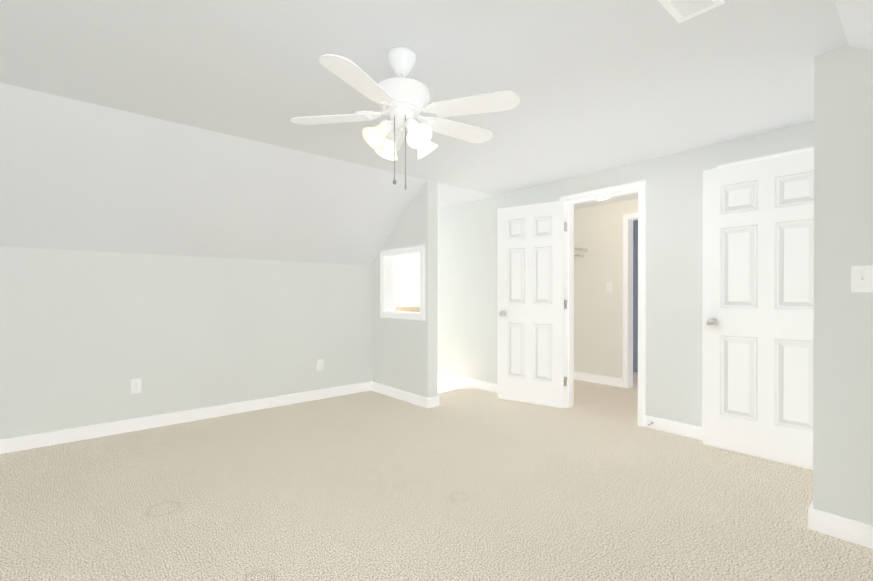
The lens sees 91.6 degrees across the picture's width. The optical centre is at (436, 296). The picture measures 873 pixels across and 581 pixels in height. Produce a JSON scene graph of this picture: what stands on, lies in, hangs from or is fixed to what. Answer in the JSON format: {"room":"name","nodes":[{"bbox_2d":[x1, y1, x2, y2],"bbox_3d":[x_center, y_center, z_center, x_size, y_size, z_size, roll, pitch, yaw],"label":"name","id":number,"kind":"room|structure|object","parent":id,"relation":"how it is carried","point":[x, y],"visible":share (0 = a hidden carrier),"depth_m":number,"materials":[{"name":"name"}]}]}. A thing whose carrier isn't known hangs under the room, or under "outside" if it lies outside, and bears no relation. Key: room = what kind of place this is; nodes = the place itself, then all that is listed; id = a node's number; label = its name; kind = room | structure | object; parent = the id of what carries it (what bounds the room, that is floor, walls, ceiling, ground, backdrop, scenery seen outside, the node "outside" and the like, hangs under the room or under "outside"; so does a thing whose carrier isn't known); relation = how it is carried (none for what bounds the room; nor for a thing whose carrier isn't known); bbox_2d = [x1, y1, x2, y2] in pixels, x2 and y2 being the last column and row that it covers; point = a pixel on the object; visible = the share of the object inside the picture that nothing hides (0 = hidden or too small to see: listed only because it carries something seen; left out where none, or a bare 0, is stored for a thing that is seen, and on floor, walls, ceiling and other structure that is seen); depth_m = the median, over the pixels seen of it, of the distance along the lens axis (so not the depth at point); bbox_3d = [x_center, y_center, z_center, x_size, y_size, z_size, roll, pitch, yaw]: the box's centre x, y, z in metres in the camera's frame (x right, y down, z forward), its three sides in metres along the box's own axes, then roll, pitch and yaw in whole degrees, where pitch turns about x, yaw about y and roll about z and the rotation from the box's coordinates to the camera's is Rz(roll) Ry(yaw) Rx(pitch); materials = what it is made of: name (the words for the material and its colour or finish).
{"room":"empty attic bedroom","nodes":[
{"label":"empty attic bedroom","id":0,"kind":"room"},
{"bbox_2d":[0,247,371,439],"bbox_3d":[-2.050,0.299,3.979,3.286,1.620,0.120,0,0,-41],"label":"wall","id":1,"kind":"structure","parent":0,"point":[86,337],"depth_m":3.65,"materials":[{"name":"paint"}]},
{"bbox_2d":[131,379,140,393],"bbox_3d":[-2.488,0.745,3.518,0.070,0.115,0.009,0,0,-41],"label":"electrical outlet","id":2,"kind":"object","parent":1,"relation":"attached to","point":[135,385],"visible":1,"depth_m":3.52,"materials":[{"name":"white plastic"}]},
{"bbox_2d":[0,382,371,453],"bbox_3d":[-1.949,1.061,3.980,3.136,0.096,0.014,0,0,-41],"label":"baseboard","id":3,"kind":"structure","parent":1,"relation":"attached to","point":[81,433],"depth_m":3.64,"materials":[{"name":"paint"}]},
{"bbox_2d":[317,359,322,370],"bbox_3d":[-1.254,0.743,4.582,0.070,0.115,0.009,0,0,-41],"label":"electrical outlet","id":4,"kind":"object","parent":1,"relation":"attached to","point":[319,364],"visible":1,"depth_m":4.57,"materials":[{"name":"white plastic"}]},
{"bbox_2d":[0,83,427,265],"bbox_3d":[-1.702,-0.778,3.602,3.286,1.062,1.180,0,0,-41],"label":"ceiling","id":5,"kind":"structure","parent":0,"point":[78,175],"depth_m":3.21,"materials":[{"name":"paint"}]},
{"bbox_2d":[371,180,437,397],"bbox_3d":[-0.874,-0.096,5.229,0.130,2.400,2.560,0,0,-41],"label":"wall","id":6,"kind":"structure","parent":0,"point":[405,355],"depth_m":4.38,"materials":[{"name":"paint"}]},
{"bbox_2d":[372,382,431,407],"bbox_3d":[-0.421,1.059,4.598,0.014,0.096,1.034,0,0,-41],"label":"baseboard","id":7,"kind":"structure","parent":6,"relation":"attached to","point":[425,402],"depth_m":4.51,"materials":[{"name":"paint"}]},
{"bbox_2d":[380,245,424,319],"bbox_3d":[-0.319,-0.136,4.585,0.176,0.751,0.776,0,0,-41],"label":"window","id":8,"kind":"structure","parent":6,"relation":"in","point":[421,250],"depth_m":4.75,"materials":[{"name":"paint"}]},
{"bbox_2d":[432,396,439,406],"bbox_3d":[-0.785,1.056,5.221,0.040,0.096,2.454,0,0,-41],"label":"baseboard","id":9,"kind":"structure","parent":6,"relation":"attached to","point":[435,400],"depth_m":4.28,"materials":[{"name":"paint"}]},
{"bbox_2d":[0,0,848,208],"bbox_3d":[0.198,-1.232,4.161,6.896,0.160,5.570,0,0,-41],"label":"ceiling","id":10,"kind":"structure","parent":0,"point":[596,86],"depth_m":2.14,"materials":[{"name":"paint"}]},
{"bbox_2d":[291,46,519,189],"bbox_3d":[-0.154,-0.816,2.031,1.055,0.654,0.977,0,0,-41],"label":"ceiling fan","id":11,"kind":"object","parent":10,"relation":"hanging from","point":[401,101],"visible":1,"depth_m":1.95,"materials":[{"name":"white wood"}]},
{"bbox_2d":[658,0,725,22],"bbox_3d":[0.925,-1.131,1.584,0.360,0.022,0.165,0,0,-41],"label":"ceiling vent","id":12,"kind":"object","parent":10,"relation":"in","point":[679,11],"visible":1,"depth_m":1.66,"materials":[{"name":"white metal"}]},
{"bbox_2d":[0,372,872,580],"bbox_3d":[0.492,1.140,3.718,7.400,0.060,7.200,0,0,-41],"label":"floor","id":13,"kind":"structure","parent":0,"point":[595,482],"depth_m":2.31,"materials":[{"name":"carpet"}]},
{"bbox_2d":[808,504,872,548],"bbox_3d":[2.167,1.070,1.612,0.014,0.096,1.144,0,0,-41],"label":"baseboard","id":14,"kind":"structure","parent":13,"relation":"on","point":[852,531],"depth_m":1.96,"materials":[{"name":"paint"}]},
{"bbox_2d":[396,122,813,426],"bbox_3d":[0.878,-0.094,4.752,0.120,2.400,5.570,0,0,-41],"label":"wall","id":15,"kind":"structure","parent":0,"point":[467,289],"depth_m":3.57,"materials":[{"name":"paint"}]},
{"bbox_2d":[396,307,419,311],"bbox_3d":[-0.483,0.208,6.175,0.085,0.105,1.000,0,0,-41],"label":"wood handrail","id":16,"kind":"object","parent":15,"relation":"attached to","point":[411,309],"visible":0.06,"depth_m":6.01,"materials":[{"name":"beige wood"}]},
{"bbox_2d":[438,372,497,392],"bbox_3d":[0.162,1.055,5.485,0.014,0.096,3.293,0,0,-41],"label":"baseboard","id":17,"kind":"structure","parent":15,"relation":"attached to","point":[492,387],"depth_m":5.19,"materials":[{"name":"paint"}]},
{"bbox_2d":[498,201,566,407],"bbox_3d":[0.966,0.081,4.355,0.734,2.030,0.173,0,0,34],"label":"closet door","id":18,"kind":"structure","parent":15,"relation":"in","point":[532,303],"depth_m":4.33,"materials":[{"name":"paint"}]},
{"bbox_2d":[560,180,645,426],"bbox_3d":[1.557,0.082,3.965,0.120,2.055,0.750,0,0,-41],"label":"door frame","id":19,"kind":"structure","parent":15,"relation":"attached to","point":[569,309],"depth_m":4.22,"materials":[{"name":"paint"}]},
{"bbox_2d":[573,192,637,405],"bbox_3d":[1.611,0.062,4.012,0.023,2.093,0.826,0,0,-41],"label":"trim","id":20,"kind":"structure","parent":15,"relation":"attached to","point":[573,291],"depth_m":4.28,"materials":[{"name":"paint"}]},
{"bbox_2d":[645,415,701,439],"bbox_3d":[1.950,1.063,3.411,0.014,0.096,0.533,0,0,-41],"label":"baseboard","id":21,"kind":"structure","parent":15,"relation":"attached to","point":[687,430],"depth_m":3.43,"materials":[{"name":"paint"}]},
{"bbox_2d":[717,147,813,167],"bbox_3d":[2.351,0.067,2.935,0.023,2.093,0.709,0,0,-41],"label":"door frame","id":22,"kind":"structure","parent":15,"relation":"attached to","point":[770,156],"depth_m":2.96,"materials":[{"name":"paint"}]},
{"bbox_2d":[574,199,637,386],"bbox_3d":[2.370,-0.096,5.134,0.120,2.400,1.900,0,0,-41],"label":"wall","id":23,"kind":"structure","parent":0,"point":[598,313],"depth_m":5.39,"materials":[{"name":"paint"}]},
{"bbox_2d":[574,372,621,386],"bbox_3d":[1.990,1.055,5.478,0.014,0.096,0.810,0,0,-41],"label":"baseboard","id":24,"kind":"structure","parent":23,"relation":"attached to","point":[599,379],"depth_m":5.38,"materials":[{"name":"paint"}]},
{"bbox_2d":[607,283,611,291],"bbox_3d":[2.147,-0.113,5.285,0.022,0.115,0.070,0,0,-41],"label":"light switch","id":25,"kind":"object","parent":23,"relation":"attached to","point":[609,287],"visible":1,"depth_m":5.29,"materials":[{"name":"white plastic"}]},
{"bbox_2d":[623,213,637,387],"bbox_3d":[2.586,0.081,4.885,0.120,2.050,0.740,0,0,-41],"label":"door frame","id":26,"kind":"structure","parent":23,"relation":"attached to","point":[630,354],"depth_m":5.15,"materials":[{"name":"paint"}]},
{"bbox_2d":[633,220,637,371],"bbox_3d":[2.836,-0.097,5.536,1.110,2.400,3.300,0,0,-41],"label":"wall beyond the room","id":27,"kind":"structure","parent":0,"point":[635,295],"depth_m":6.15,"materials":[{"name":"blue paint"}]},
{"bbox_2d":[813,46,872,525],"bbox_3d":[2.275,-0.082,1.593,0.130,2.400,1.280,0,0,-41],"label":"wall","id":28,"kind":"structure","parent":0,"point":[843,322],"depth_m":1.96,"materials":[{"name":"paint"}]},
{"bbox_2d":[852,266,872,291],"bbox_3d":[1.923,-0.077,1.885,0.022,0.116,0.116,0,0,-41],"label":"light switch","id":29,"kind":"object","parent":28,"relation":"attached to","point":[862,278],"visible":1,"depth_m":1.91,"materials":[{"name":"white plastic"}]},
{"bbox_2d":[835,0,872,51],"bbox_3d":[1.458,-0.767,0.794,4.406,1.062,1.180,0,0,-41],"label":"ceiling slope","id":30,"kind":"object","parent":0,"point":[856,17],"depth_m":1.71,"materials":[{"name":"paint"}]},
{"bbox_3d":[1.234,-0.097,5.488,1.380,2.400,0.120,0,0,-41],"label":"wall","id":31,"kind":"structure","parent":0,"visible":0},
{"bbox_2d":[574,247,587,258],"bbox_3d":[1.359,-0.447,5.249,1.244,0.328,0.404,0,0,-41],"label":"wire closet shelf","id":32,"kind":"object","parent":31,"relation":"attached to","point":[579,249],"visible":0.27,"depth_m":5.48,"materials":[{"name":"white metal"}]},
{"bbox_3d":[2.346,-0.085,2.367,1.010,2.400,0.120,0,0,-41],"label":"wall","id":33,"kind":"structure","parent":0,"visible":0},
{"bbox_2d":[702,150,813,469],"bbox_3d":[2.249,0.086,2.875,0.173,2.030,0.784,0,0,-41],"label":"entry door","id":34,"kind":"structure","parent":33,"relation":"in","point":[758,285],"depth_m":2.90,"materials":[{"name":"paint"}]}
]}

